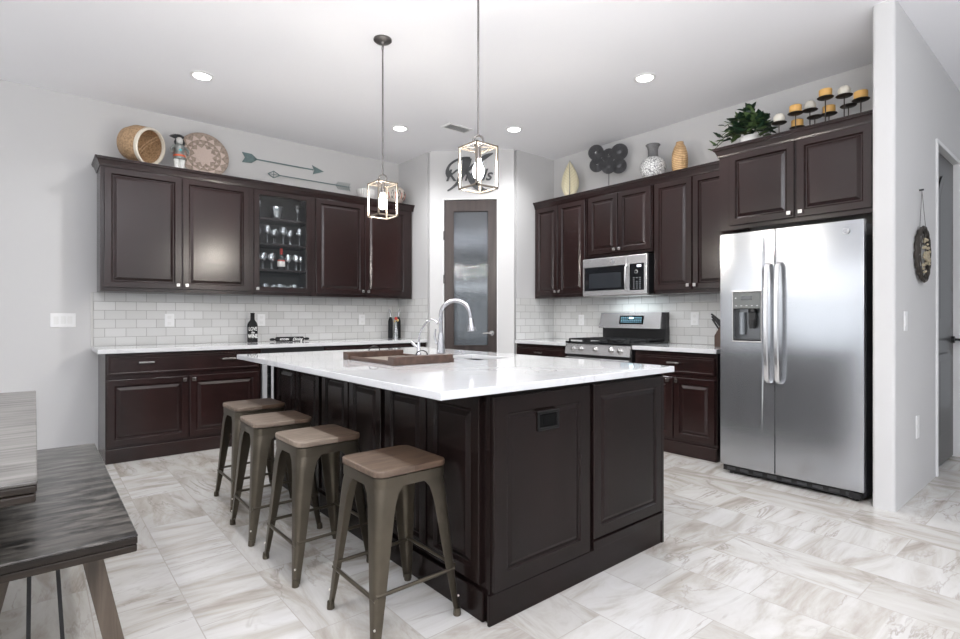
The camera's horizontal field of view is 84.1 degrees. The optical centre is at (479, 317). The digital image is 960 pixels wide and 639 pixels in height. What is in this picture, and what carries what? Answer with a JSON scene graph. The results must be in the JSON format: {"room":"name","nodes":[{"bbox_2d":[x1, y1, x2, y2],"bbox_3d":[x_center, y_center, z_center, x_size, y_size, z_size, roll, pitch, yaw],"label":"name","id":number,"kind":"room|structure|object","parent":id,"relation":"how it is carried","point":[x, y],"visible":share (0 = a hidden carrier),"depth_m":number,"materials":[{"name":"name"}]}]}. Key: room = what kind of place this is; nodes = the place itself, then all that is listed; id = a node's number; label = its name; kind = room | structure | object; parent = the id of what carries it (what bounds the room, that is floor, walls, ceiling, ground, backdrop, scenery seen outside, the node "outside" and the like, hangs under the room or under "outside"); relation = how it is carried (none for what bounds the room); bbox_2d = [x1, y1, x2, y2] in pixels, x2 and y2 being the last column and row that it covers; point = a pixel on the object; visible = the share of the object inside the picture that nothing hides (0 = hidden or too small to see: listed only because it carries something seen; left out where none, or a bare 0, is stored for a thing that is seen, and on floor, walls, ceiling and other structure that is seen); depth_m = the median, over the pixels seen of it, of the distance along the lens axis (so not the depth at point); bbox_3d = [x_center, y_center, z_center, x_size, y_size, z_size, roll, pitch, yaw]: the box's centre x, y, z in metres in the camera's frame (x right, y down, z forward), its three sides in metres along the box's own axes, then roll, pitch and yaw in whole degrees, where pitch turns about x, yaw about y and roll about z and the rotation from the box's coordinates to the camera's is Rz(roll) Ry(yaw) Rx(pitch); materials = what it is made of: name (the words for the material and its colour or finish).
{"room":"kitchen","nodes":[
{"label":"kitchen","id":0,"kind":"room"},
{"bbox_2d":[0,79,398,449],"bbox_3d":[-3.471,-0.371,4.649,9.245,3.070,0.120,0,0,-40],"label":"wall","id":1,"kind":"structure","parent":0,"point":[50,140],"depth_m":4.52,"materials":[{"name":"grey paint"}]},
{"bbox_2d":[50,313,75,326],"bbox_3d":[-3.535,0.024,4.511,0.172,0.118,0.009,0,0,-40],"label":"light switch","id":2,"kind":"object","parent":1,"relation":"attached to","point":[56,319],"visible":1,"depth_m":4.51,"materials":[{"name":"white plastic"}]},
{"bbox_2d":[91,292,92,346],"bbox_3d":[-3.383,0.020,4.638,0.020,0.479,0.010,0,0,-40],"label":"trim","id":3,"kind":"structure","parent":1,"relation":"attached to","point":[91,292],"depth_m":4.63,"materials":[{"name":"grey tile"}]},
{"bbox_2d":[165,314,173,326],"bbox_3d":[-2.926,0.028,5.012,0.078,0.122,0.008,0,0,-40],"label":"wall outlet","id":4,"kind":"object","parent":1,"relation":"attached to","point":[169,318],"visible":1,"depth_m":5.01,"materials":[{"name":"white plastic"}]},
{"bbox_2d":[97,165,250,295],"bbox_3d":[-2.780,-0.750,4.905,1.200,1.061,0.373,0,0,-40],"label":"upper cabinet","id":5,"kind":"object","parent":1,"relation":"attached to","point":[157,233],"visible":0.96,"depth_m":4.73,"materials":[{"name":"brown wood"}]},
{"bbox_2d":[91,154,414,211],"bbox_3d":[-2.083,-1.298,5.490,3.098,0.075,0.370,0,0,-40],"label":"crown molding","id":6,"kind":"structure","parent":5,"relation":"attached to","point":[98,160],"depth_m":5.04,"materials":[{"name":"brown wood"}]},
{"bbox_2d":[117,125,165,163],"bbox_3d":[-3.012,-1.515,4.705,0.309,0.352,0.333,0,0,10],"label":"woven basket","id":7,"kind":"object","parent":6,"relation":"on","point":[134,142],"visible":0.94,"depth_m":4.67,"materials":[{"name":"wicker"}]},
{"bbox_2d":[169,134,188,167],"bbox_3d":[-2.751,-1.512,4.867,0.160,0.350,0.107,0,0,-40],"label":"figurine","id":8,"kind":"object","parent":6,"relation":"on","point":[179,158],"visible":0.86,"depth_m":4.84,"materials":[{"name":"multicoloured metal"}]},
{"bbox_2d":[183,132,228,173],"bbox_3d":[-2.652,-1.557,5.109,0.444,0.440,0.093,0,0,-38],"label":"platter","id":9,"kind":"object","parent":6,"relation":"on","point":[207,153],"visible":0.82,"depth_m":5.13,"materials":[{"name":"ceramic"}]},
{"bbox_2d":[356,188,374,198],"bbox_3d":[-1.306,-1.394,6.079,0.216,0.115,0.216,0,0,-40],"label":"ribbed bowl","id":10,"kind":"object","parent":6,"relation":"on","point":[362,192],"visible":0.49,"depth_m":6.00,"materials":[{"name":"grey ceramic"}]},
{"bbox_2d":[385,186,405,202],"bbox_3d":[-1.021,-1.448,6.340,0.269,0.222,0.269,0,0,-40],"label":"pot","id":11,"kind":"object","parent":6,"relation":"on","point":[391,191],"visible":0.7,"depth_m":6.24,"materials":[{"name":"beige ceramic"}]},
{"bbox_2d":[93,292,397,345],"bbox_3d":[-2.193,0.020,5.635,3.084,0.479,0.008,0,0,-40],"label":"backsplash","id":12,"kind":"structure","parent":1,"relation":"attached to","point":[119,319],"depth_m":5.33,"materials":[{"name":"tile"}]},
{"bbox_2d":[257,314,264,325],"bbox_3d":[-2.281,0.028,5.551,0.078,0.122,0.008,0,0,-40],"label":"wall outlet","id":13,"kind":"object","parent":1,"relation":"attached to","point":[260,317],"visible":0.93,"depth_m":5.55,"materials":[{"name":"white plastic"}]},
{"bbox_2d":[244,188,312,296],"bbox_3d":[-2.081,-0.750,5.490,0.624,1.061,0.373,0,0,-40],"label":"display cabinet","id":14,"kind":"object","parent":1,"relation":"attached to","point":[261,272],"visible":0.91,"depth_m":5.57,"materials":[{"name":"brown wood"}]},
{"bbox_2d":[268,206,283,218],"bbox_3d":[-2.094,-1.062,5.463,0.160,0.130,0.156,0,0,-40],"label":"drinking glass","id":15,"kind":"object","parent":14,"relation":"on","point":[269,207],"visible":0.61,"depth_m":5.44,"materials":[{"name":"clear glass"}]},
{"bbox_2d":[277,249,284,269],"bbox_3d":[-2.047,-0.596,5.476,0.076,0.222,0.076,0,0,-40],"label":"liquor bottle","id":16,"kind":"object","parent":14,"relation":"on","point":[281,260],"visible":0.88,"depth_m":5.45,"materials":[{"name":"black glass"}]},
{"bbox_2d":[260,217,305,227],"bbox_3d":[-2.101,-0.987,5.514,0.584,0.018,0.287,0,0,-40],"label":"shelf","id":17,"kind":"object","parent":14,"relation":"attached to","point":[274,223],"depth_m":5.54,"materials":[{"name":"brown wood"}]},
{"bbox_2d":[260,242,305,250],"bbox_3d":[-2.101,-0.732,5.514,0.584,0.018,0.287,0,0,-40],"label":"shelf","id":18,"kind":"object","parent":14,"relation":"attached to","point":[263,246],"depth_m":5.51,"materials":[{"name":"brown wood"}]},
{"bbox_2d":[260,268,305,274],"bbox_3d":[-2.101,-0.475,5.514,0.584,0.018,0.287,0,0,-40],"label":"shelf","id":19,"kind":"object","parent":14,"relation":"attached to","point":[263,271],"depth_m":5.53,"materials":[{"name":"brown wood"}]},
{"bbox_2d":[292,205,301,216],"bbox_3d":[-1.925,-1.082,5.604,0.110,0.169,0.107,0,0,-40],"label":"martini glass","id":20,"kind":"object","parent":14,"relation":"on","point":[297,209],"visible":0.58,"depth_m":5.58,"materials":[{"name":"white"}]},
{"bbox_2d":[242,152,323,173],"bbox_3d":[-2.094,-1.638,5.708,0.873,0.102,0.008,0,0,-40],"label":"decoration","id":21,"kind":"object","parent":1,"relation":"attached to","point":[249,158],"depth_m":5.55,"materials":[{"name":"grey metal"}]},
{"bbox_2d":[268,171,350,190],"bbox_3d":[-1.871,-1.513,5.895,0.942,0.091,0.009,0,0,-40],"label":"decoration","id":22,"kind":"object","parent":1,"relation":"attached to","point":[273,174],"depth_m":5.93,"materials":[{"name":"grey metal"}]},
{"bbox_2d":[311,197,411,299],"bbox_3d":[-1.375,-0.750,6.080,1.216,1.061,0.373,0,0,-40],"label":"upper cabinet","id":23,"kind":"object","parent":1,"relation":"attached to","point":[356,255],"visible":0.97,"depth_m":5.91,"materials":[{"name":"brown wood"}]},
{"bbox_2d":[359,314,364,324],"bbox_3d":[-1.394,0.027,6.293,0.078,0.122,0.008,0,0,-40],"label":"wall outlet","id":24,"kind":"object","parent":1,"relation":"attached to","point":[361,316],"visible":1,"depth_m":6.29,"materials":[{"name":"white plastic"}]},
{"bbox_2d":[399,152,429,347],"bbox_3d":[-0.772,-0.371,6.418,0.100,3.070,0.631,0,0,-40],"label":"wall","id":25,"kind":"structure","parent":0,"point":[414,174],"depth_m":6.27,"materials":[{"name":"grey paint"}]},
{"bbox_2d":[398,298,427,339],"bbox_3d":[-0.808,0.020,6.377,0.008,0.479,0.633,0,0,-40],"label":"backsplash","id":26,"kind":"structure","parent":25,"relation":"attached to","point":[413,314],"depth_m":6.35,"materials":[{"name":"tile"}]},
{"bbox_2d":[430,149,513,353],"bbox_3d":[-0.092,-0.371,6.117,0.970,3.070,0.100,0,0,5],"label":"wall","id":27,"kind":"structure","parent":0,"point":[439,160],"depth_m":6.05,"materials":[{"name":"grey paint"}]},
{"bbox_2d":[443,198,497,352],"bbox_3d":[-0.108,-0.097,6.088,0.632,2.522,0.159,0,0,5],"label":"door","id":28,"kind":"structure","parent":27,"relation":"in","point":[470,225],"depth_m":6.09,"materials":[{"name":"brown wood"}]},
{"bbox_2d":[445,153,498,191],"bbox_3d":[-0.090,-1.642,6.050,0.611,0.448,0.022,0,0,5],"label":"wall sign","id":29,"kind":"object","parent":27,"relation":"attached to","point":[466,162],"visible":0.76,"depth_m":6.05,"materials":[{"name":"grey"}]},
{"bbox_2d":[0,0,959,163],"bbox_3d":[0.904,-1.956,2.582,13.300,0.100,9.000,0,0,-40],"label":"ceiling","id":30,"kind":"structure","parent":0,"point":[308,72],"depth_m":3.95,"materials":[{"name":"white paint"}]},
{"bbox_2d":[189,71,213,80],"bbox_3d":[-2.191,-1.900,4.191,0.174,0.010,0.174,0,0,-40],"label":"recessed light","id":31,"kind":"object","parent":30,"relation":"in","point":[200,75],"visible":1,"depth_m":4.18,"materials":[{"name":"white plastic"}]},
{"bbox_2d":[367,35,397,219],"bbox_3d":[-0.667,-1.297,3.647,0.153,1.218,0.153,0,0,-40],"label":"lantern pendant light","id":32,"kind":"object","parent":30,"relation":"hanging from","point":[383,40],"visible":1,"depth_m":3.64,"materials":[{"name":"metal"}]},
{"bbox_2d":[381,183,384,192],"bbox_3d":[-0.667,-0.884,3.647,0.028,0.069,0.028,0,0,-40],"label":"socket","id":33,"kind":"object","parent":32,"relation":"attached to","point":[382,184],"depth_m":3.63,"materials":[{"name":"grey metal"}]},
{"bbox_2d":[391,125,408,131],"bbox_3d":[-0.805,-1.900,5.354,0.174,0.010,0.174,0,0,-40],"label":"recessed light","id":34,"kind":"object","parent":30,"relation":"in","point":[400,128],"visible":1,"depth_m":5.35,"materials":[{"name":"white plastic"}]},
{"bbox_2d":[441,122,473,133],"bbox_3d":[-0.228,-1.900,5.351,0.300,0.011,0.150,0,0,-40],"label":"ceiling vent","id":35,"kind":"object","parent":30,"relation":"in","point":[451,126],"visible":1,"depth_m":5.34,"materials":[{"name":"white plastic"}]},
{"bbox_2d":[458,0,497,193],"bbox_3d":[-0.009,-1.297,2.861,0.153,1.218,0.153,0,0,-40],"label":"lantern pendant light","id":36,"kind":"object","parent":30,"relation":"hanging from","point":[478,171],"visible":1,"depth_m":2.86,"materials":[{"name":"metal"}]},
{"bbox_2d":[478,146,480,158],"bbox_3d":[-0.009,-0.884,2.861,0.028,0.069,0.028,0,0,-40],"label":"socket","id":37,"kind":"object","parent":36,"relation":"attached to","point":[479,147],"depth_m":2.85,"materials":[{"name":"grey metal"}]},
{"bbox_2d":[505,126,522,132],"bbox_3d":[0.344,-1.900,5.383,0.174,0.010,0.174,0,0,-40],"label":"recessed light","id":38,"kind":"object","parent":30,"relation":"in","point":[513,129],"visible":1,"depth_m":5.38,"materials":[{"name":"white plastic"}]},
{"bbox_2d":[634,73,655,82],"bbox_3d":[1.311,-1.900,4.227,0.174,0.010,0.174,0,0,-40],"label":"recessed light","id":39,"kind":"object","parent":30,"relation":"in","point":[644,77],"visible":1,"depth_m":4.22,"materials":[{"name":"white plastic"}]},
{"bbox_2d":[0,440,959,638],"bbox_3d":[0.904,1.194,2.582,13.300,0.060,9.000,0,0,-40],"label":"floor","id":40,"kind":"structure","parent":0,"point":[740,555],"depth_m":2.37,"materials":[{"name":"tile"}]},
{"bbox_2d":[0,391,36,507],"bbox_3d":[-2.138,0.784,1.823,0.950,0.760,2.110,0,0,-40],"label":"dining table","id":41,"kind":"object","parent":40,"relation":"on","point":[18,423],"visible":0.9,"depth_m":1.63,"materials":[{"name":"grey wood"}]},
{"bbox_2d":[0,443,137,638],"bbox_3d":[-1.761,0.924,2.145,0.447,0.480,1.590,0,0,-40],"label":"bench","id":42,"kind":"object","parent":40,"relation":"on","point":[78,515],"visible":0.8,"depth_m":1.74,"materials":[{"name":"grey wood"}]},
{"bbox_2d":[98,348,260,464],"bbox_3d":[-2.684,0.727,4.798,1.190,0.874,0.661,0,0,-40],"label":"base cabinet","id":43,"kind":"object","parent":40,"relation":"on","point":[151,404],"visible":0.88,"depth_m":4.48,"materials":[{"name":"brown wood"}]},
{"bbox_2d":[214,398,291,511],"bbox_3d":[-1.465,0.859,3.449,0.392,0.611,0.392,0,0,-41],"label":"metal bar stool","id":44,"kind":"object","parent":40,"relation":"on","point":[233,410],"visible":0.59,"depth_m":3.40,"materials":[{"name":"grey metal"}]},
{"bbox_2d":[230,410,322,546],"bbox_3d":[-1.139,0.859,2.966,0.392,0.611,0.392,0,0,-39],"label":"metal bar stool","id":45,"kind":"object","parent":40,"relation":"on","point":[257,433],"visible":0.76,"depth_m":2.85,"materials":[{"name":"grey metal"}]},
{"bbox_2d":[260,346,323,439],"bbox_3d":[-1.976,0.729,5.368,0.614,0.870,0.677,0,0,-40],"label":"wine cooler","id":46,"kind":"object","parent":40,"relation":"on","point":[268,373],"visible":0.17,"depth_m":5.00,"materials":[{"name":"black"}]},
{"bbox_2d":[277,367,322,511],"bbox_3d":[-1.045,0.727,3.605,0.420,0.874,0.788,0,0,-40],"label":"base cabinet","id":47,"kind":"object","parent":40,"relation":"on","point":[301,392],"visible":0.2,"depth_m":3.37,"materials":[{"name":"brown wood"}]},
{"bbox_2d":[263,424,368,587],"bbox_3d":[-0.780,0.859,2.552,0.392,0.611,0.392,0,0,-41],"label":"metal bar stool","id":48,"kind":"object","parent":40,"relation":"on","point":[305,446],"visible":0.92,"depth_m":2.50,"materials":[{"name":"grey metal"}]},
{"bbox_2d":[321,376,384,540],"bbox_3d":[-0.554,0.727,3.018,0.420,0.874,0.738,0,0,-40],"label":"base cabinet","id":49,"kind":"object","parent":40,"relation":"on","point":[360,408],"visible":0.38,"depth_m":2.84,"materials":[{"name":"brown wood"}]},
{"bbox_2d":[324,342,425,350],"bbox_3d":[-1.274,0.727,5.978,1.229,0.874,0.661,0,0,-40],"label":"base cabinet","id":50,"kind":"object","parent":40,"relation":"on","point":[423,344],"visible":0.05,"depth_m":5.69,"materials":[{"name":"brown wood"}]},
{"bbox_2d":[91,338,427,353],"bbox_3d":[-1.995,0.271,5.383,3.100,0.034,0.632,0,0,-40],"label":"countertop","id":51,"kind":"structure","parent":50,"relation":"on","point":[306,343],"depth_m":4.97,"materials":[{"name":"white stone"}]},
{"bbox_2d":[247,313,257,342],"bbox_3d":[-2.299,0.104,5.377,0.096,0.298,0.021,0,0,-40],"label":"wine bottle","id":52,"kind":"object","parent":51,"relation":"on","point":[252,327],"visible":1,"depth_m":5.37,"materials":[{"name":"black glass"}]},
{"bbox_2d":[270,336,308,341],"bbox_3d":[-1.994,0.228,5.580,0.414,0.050,0.051,0,0,-40],"label":"rolling pin","id":53,"kind":"object","parent":51,"relation":"on","point":[299,338],"visible":1,"depth_m":5.55,"materials":[{"name":"black wood"}]},
{"bbox_2d":[388,309,392,337],"bbox_3d":[-1.077,0.076,6.401,0.056,0.354,0.056,0,0,-40],"label":"bottle","id":54,"kind":"object","parent":51,"relation":"on","point":[390,321],"visible":1,"depth_m":6.38,"materials":[{"name":"black glass"}]},
{"bbox_2d":[396,309,400,337],"bbox_3d":[-0.993,0.076,6.471,0.056,0.354,0.056,0,0,-40],"label":"bottle","id":55,"kind":"object","parent":51,"relation":"on","point":[398,324],"visible":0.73,"depth_m":6.45,"materials":[{"name":"black glass"}]},
{"bbox_2d":[327,445,460,638],"bbox_3d":[-0.343,0.859,2.106,0.392,0.611,0.392,0,0,-40],"label":"metal bar stool","id":56,"kind":"object","parent":40,"relation":"on","point":[389,476],"visible":1,"depth_m":2.04,"materials":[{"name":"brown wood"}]},
{"bbox_2d":[385,389,485,622],"bbox_3d":[-0.074,0.727,2.445,0.420,0.874,0.753,0,0,-40],"label":"base cabinet","id":57,"kind":"object","parent":40,"relation":"on","point":[454,430],"visible":0.47,"depth_m":2.16,"materials":[{"name":"brown wood"}]},
{"bbox_2d":[517,343,567,357],"bbox_3d":[0.883,0.728,5.930,0.680,0.872,0.761,0,0,-40],"label":"base cabinet","id":58,"kind":"object","parent":40,"relation":"on","point":[523,349],"visible":0.17,"depth_m":5.72,"materials":[{"name":"brown wood"}]},
{"bbox_2d":[514,339,573,345],"bbox_3d":[0.884,0.274,5.929,0.666,0.035,0.766,0,0,-40],"label":"countertop","id":59,"kind":"structure","parent":58,"relation":"on","point":[561,342],"depth_m":5.82,"materials":[{"name":"white stone"}]},
{"bbox_2d":[486,374,663,626],"bbox_3d":[-0.251,0.727,3.265,1.194,0.874,2.330,0,0,-40],"label":"kitchen island","id":60,"kind":"object","parent":40,"relation":"on","point":[567,504],"visible":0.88,"depth_m":2.28,"materials":[{"name":"brown wood"}]},
{"bbox_2d":[237,347,673,400],"bbox_3d":[-0.326,0.270,3.213,1.500,0.030,2.391,0,0,-40],"label":"island countertop","id":61,"kind":"structure","parent":60,"relation":"on","point":[497,373],"depth_m":2.57,"materials":[{"name":"white stone"}]},
{"bbox_2d":[343,346,453,365],"bbox_3d":[-0.490,0.217,3.134,0.397,0.076,0.597,0,0,-40],"label":"serving tray","id":62,"kind":"object","parent":61,"relation":"on","point":[394,357],"visible":1,"depth_m":2.99,"materials":[{"name":"brown wood"}]},
{"bbox_2d":[411,318,437,354],"bbox_3d":[-0.381,0.131,3.647,0.194,0.248,0.036,0,0,5],"label":"water tap","id":63,"kind":"object","parent":61,"relation":"on","point":[417,346],"visible":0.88,"depth_m":3.64,"materials":[{"name":"silver metal"}]},
{"bbox_2d":[434,298,475,353],"bbox_3d":[-0.172,0.064,3.610,0.294,0.383,0.062,0,0,5],"label":"kitchen faucet","id":64,"kind":"object","parent":61,"relation":"on","point":[471,327],"visible":0.91,"depth_m":3.60,"materials":[{"name":"silver metal"}]},
{"bbox_2d":[537,408,558,431],"bbox_3d":[0.282,0.422,2.192,0.128,0.080,0.008,0,0,-40],"label":"power outlet","id":65,"kind":"object","parent":60,"relation":"attached to","point":[546,419],"visible":1,"depth_m":2.19,"materials":[{"name":"black plastic"}]},
{"bbox_2d":[540,412,555,427],"bbox_3d":[0.281,0.422,2.192,0.102,0.054,0.005,0,0,-40],"label":"socket","id":66,"kind":"object","parent":65,"relation":"attached to","point":[547,419],"depth_m":2.19,"materials":[{"name":"black plastic"}]},
{"bbox_2d":[565,312,668,362],"bbox_3d":[1.341,0.519,5.305,0.733,1.141,0.765,0,0,-40],"label":"gas range","id":67,"kind":"object","parent":40,"relation":"on","point":[622,331],"visible":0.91,"depth_m":5.27,"materials":[{"name":"silver metal"}]},
{"bbox_2d":[565,340,667,345],"bbox_3d":[1.362,0.249,5.322,0.650,0.020,0.765,0,0,-40],"label":"cooktop","id":68,"kind":"object","parent":67,"relation":"in","point":[576,342],"depth_m":5.10,"materials":[{"name":"black metal"}]},
{"bbox_2d":[635,350,719,462],"bbox_3d":[1.879,0.728,4.740,0.680,0.872,0.765,0,0,-40],"label":"base cabinet","id":69,"kind":"object","parent":40,"relation":"on","point":[692,391],"visible":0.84,"depth_m":4.41,"materials":[{"name":"brown wood"}]},
{"bbox_2d":[632,343,719,353],"bbox_3d":[1.883,0.274,4.736,0.666,0.035,0.777,0,0,-40],"label":"countertop","id":70,"kind":"structure","parent":69,"relation":"on","point":[672,347],"depth_m":4.59,"materials":[{"name":"white stone"}]},
{"bbox_2d":[711,313,719,346],"bbox_3d":[2.057,0.110,4.554,0.100,0.291,0.164,0,0,-40],"label":"knife block","id":71,"kind":"object","parent":70,"relation":"on","point":[714,319],"visible":0.44,"depth_m":4.53,"materials":[{"name":"brown wood"}]},
{"bbox_2d":[720,218,872,500],"bbox_3d":[2.367,0.274,3.878,0.862,1.780,0.904,0,0,-40],"label":"refrigerator","id":72,"kind":"object","parent":40,"relation":"on","point":[796,303],"visible":0.98,"depth_m":3.58,"materials":[{"name":"grey metal"}]},
{"bbox_2d":[514,150,553,353],"bbox_3d":[0.626,-0.371,6.289,0.617,3.070,0.100,0,0,-40],"label":"wall","id":73,"kind":"structure","parent":0,"point":[533,174],"depth_m":6.15,"materials":[{"name":"grey paint"}]},
{"bbox_2d":[516,298,553,339],"bbox_3d":[0.651,0.020,6.239,0.627,0.479,0.008,0,0,-40],"label":"backsplash","id":74,"kind":"structure","parent":73,"relation":"attached to","point":[534,317],"depth_m":6.22,"materials":[{"name":"tile"}]},
{"bbox_2d":[554,64,872,197],"bbox_3d":[1.599,-0.371,5.701,0.120,3.070,4.775,0,0,-40],"label":"wall","id":75,"kind":"structure","parent":0,"point":[696,133],"depth_m":4.98,"materials":[{"name":"grey paint"}]},
{"bbox_2d":[535,199,592,298],"bbox_3d":[0.997,-0.750,6.028,0.365,1.061,0.765,0,0,-40],"label":"upper cabinet","id":76,"kind":"object","parent":75,"relation":"attached to","point":[561,231],"visible":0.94,"depth_m":5.90,"materials":[{"name":"brown wood"}]},
{"bbox_2d":[578,315,583,324],"bbox_3d":[1.162,0.031,6.111,0.008,0.122,0.078,0,0,-40],"label":"wall outlet","id":77,"kind":"object","parent":75,"relation":"attached to","point":[580,317],"visible":1,"depth_m":6.11,"materials":[{"name":"white plastic"}]},
{"bbox_2d":[588,185,653,258],"bbox_3d":[1.498,-0.953,5.430,0.365,0.655,0.765,0,0,-40],"label":"upper cabinet","id":78,"kind":"object","parent":75,"relation":"attached to","point":[621,223],"visible":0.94,"depth_m":5.30,"materials":[{"name":"brown wood"}]},
{"bbox_2d":[583,253,667,297],"bbox_3d":[1.458,-0.408,5.393,0.451,0.395,0.760,0,0,-40],"label":"microwave","id":79,"kind":"object","parent":78,"relation":"attached to","point":[627,275],"visible":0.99,"depth_m":5.22,"materials":[{"name":"silver metal"}]},
{"bbox_2d":[554,293,719,344],"bbox_3d":[1.646,0.002,5.544,0.008,0.515,2.350,0,0,-40],"label":"backsplash","id":80,"kind":"structure","parent":75,"relation":"attached to","point":[679,307],"depth_m":5.43,"materials":[{"name":"tile"}]},
{"bbox_2d":[654,171,727,294],"bbox_3d":[1.996,-0.750,4.835,0.365,1.061,0.757,0,0,-40],"label":"upper cabinet","id":81,"kind":"object","parent":75,"relation":"attached to","point":[687,234],"visible":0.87,"depth_m":4.76,"materials":[{"name":"brown wood"}]},
{"bbox_2d":[691,312,698,324],"bbox_3d":[2.041,0.014,5.060,0.008,0.122,0.078,0,0,-40],"label":"wall outlet","id":82,"kind":"object","parent":75,"relation":"attached to","point":[694,315],"visible":1,"depth_m":5.05,"materials":[{"name":"white plastic"}]},
{"bbox_2d":[719,122,872,233],"bbox_3d":[2.469,-0.993,4.057,0.652,0.610,1.030,0,0,-40],"label":"upper cabinet","id":83,"kind":"object","parent":75,"relation":"attached to","point":[826,177],"visible":0.91,"depth_m":3.81,"materials":[{"name":"brown wood"}]},
{"bbox_2d":[533,109,872,209],"bbox_3d":[1.741,-1.304,4.930,0.650,0.093,3.397,0,0,-40],"label":"crown molding","id":84,"kind":"structure","parent":83,"relation":"on","point":[865,117],"depth_m":4.22,"materials":[{"name":"brown wood"}]},
{"bbox_2d":[561,160,578,195],"bbox_3d":[1.016,-1.551,6.020,0.200,0.436,0.055,0,0,20],"label":"leaf sculpture","id":85,"kind":"object","parent":84,"relation":"on","point":[570,181],"visible":0.91,"depth_m":6.02,"materials":[{"name":"beige ceramic"}]},
{"bbox_2d":[588,143,627,185],"bbox_3d":[1.353,-1.581,5.620,0.411,0.496,0.080,0,0,20],"label":"disc sculpture","id":86,"kind":"object","parent":84,"relation":"on","point":[618,152],"visible":0.99,"depth_m":5.60,"materials":[{"name":"black metal"}]},
{"bbox_2d":[640,143,665,177],"bbox_3d":[1.689,-1.509,5.196,0.248,0.351,0.248,0,0,-40],"label":"patterned vase","id":87,"kind":"object","parent":84,"relation":"on","point":[653,164],"visible":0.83,"depth_m":5.12,"materials":[{"name":"white ceramic"}]},
{"bbox_2d":[672,141,687,170],"bbox_3d":[1.870,-1.486,4.979,0.146,0.305,0.146,0,0,-40],"label":"vase","id":88,"kind":"object","parent":84,"relation":"on","point":[679,154],"visible":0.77,"depth_m":4.92,"materials":[{"name":"beige wicker"}]},
{"bbox_2d":[708,102,777,150],"bbox_3d":[2.135,-1.540,4.296,0.366,0.377,0.523,0,0,-40],"label":"ivy plant","id":89,"kind":"object","parent":84,"relation":"on","point":[749,120],"visible":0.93,"depth_m":4.21,"materials":[{"name":"green plant"}]},
{"bbox_2d":[771,92,869,132],"bbox_3d":[2.514,-1.467,3.922,0.316,0.230,0.644,0,0,-40],"label":"candle stand","id":90,"kind":"object","parent":84,"relation":"on","point":[860,100],"visible":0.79,"depth_m":3.92,"materials":[{"name":"brown metal"}]},
{"bbox_2d":[773,113,784,121],"bbox_3d":[2.274,-1.516,4.045,0.080,0.079,0.079,0,0,-40],"label":"candle","id":91,"kind":"object","parent":90,"relation":"on","point":[779,116],"visible":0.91,"depth_m":4.02,"materials":[{"name":"beige wax"}]},
{"bbox_2d":[789,104,801,112],"bbox_3d":[2.358,-1.555,3.975,0.082,0.063,0.082,0,0,-40],"label":"pillar candle","id":92,"kind":"object","parent":90,"relation":"on","point":[794,107],"visible":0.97,"depth_m":3.94,"materials":[{"name":"wax"}]},
{"bbox_2d":[791,118,802,126],"bbox_3d":[2.442,-1.490,4.094,0.082,0.063,0.082,0,0,-40],"label":"pillar candle","id":93,"kind":"object","parent":90,"relation":"on","point":[799,121],"visible":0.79,"depth_m":4.06,"materials":[{"name":"wax"}]},
{"bbox_2d":[804,100,815,108],"bbox_3d":[2.498,-1.606,4.027,0.080,0.079,0.079,0,0,-40],"label":"candle","id":94,"kind":"object","parent":90,"relation":"on","point":[811,103],"visible":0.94,"depth_m":4.00,"materials":[{"name":"beige wax"}]},
{"bbox_2d":[819,87,831,96],"bbox_3d":[2.484,-1.610,3.825,0.082,0.063,0.082,0,0,-40],"label":"pillar candle","id":95,"kind":"object","parent":90,"relation":"on","point":[825,91],"visible":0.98,"depth_m":3.79,"materials":[{"name":"wax"}]},
{"bbox_2d":[822,104,835,112],"bbox_3d":[2.590,-1.540,3.948,0.082,0.063,0.082,0,0,-40],"label":"pillar candle","id":96,"kind":"object","parent":90,"relation":"on","point":[831,107],"visible":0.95,"depth_m":3.92,"materials":[{"name":"wax"}]},
{"bbox_2d":[838,85,850,94],"bbox_3d":[2.594,-1.616,3.788,0.080,0.079,0.079,0,0,-40],"label":"candle","id":97,"kind":"object","parent":90,"relation":"on","point":[843,89],"visible":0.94,"depth_m":3.76,"materials":[{"name":"beige wax"}]},
{"bbox_2d":[854,89,867,98],"bbox_3d":[2.622,-1.528,3.661,0.082,0.063,0.082,0,0,-40],"label":"pillar candle","id":98,"kind":"object","parent":90,"relation":"on","point":[863,92],"visible":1,"depth_m":3.63,"materials":[{"name":"wax"}]},
{"bbox_2d":[873,0,959,511],"bbox_3d":[4.382,-0.371,4.841,5.065,3.070,0.115,0,0,-40],"label":"wall","id":99,"kind":"structure","parent":0,"point":[904,65],"depth_m":3.29,"materials":[{"name":"grey paint"}]},
{"bbox_2d":[904,311,907,330],"bbox_3d":[2.656,0.024,3.316,0.078,0.125,0.009,0,0,-40],"label":"light switch","id":100,"kind":"object","parent":99,"relation":"attached to","point":[905,312],"visible":1,"depth_m":3.31,"materials":[{"name":"white plastic"}]},
{"bbox_2d":[916,415,918,438],"bbox_3d":[2.894,0.724,3.516,0.078,0.150,0.008,0,0,-40],"label":"wall outlet","id":101,"kind":"object","parent":99,"relation":"attached to","point":[917,416],"visible":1,"depth_m":3.50,"materials":[{"name":"white plastic"}]},
{"bbox_2d":[914,189,931,282],"bbox_3d":[2.960,-0.543,3.552,0.378,0.626,0.038,0,0,-39],"label":"wall ornament","id":102,"kind":"object","parent":99,"relation":"attached to","point":[922,230],"visible":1,"depth_m":3.53,"materials":[{"name":"grey"}]},
{"bbox_2d":[936,138,959,476],"bbox_3d":[3.651,-0.071,4.188,0.885,2.470,0.149,0,0,-40],"label":"door","id":103,"kind":"structure","parent":99,"relation":"in","point":[947,163],"depth_m":4.23,"materials":[{"name":"white paint"}]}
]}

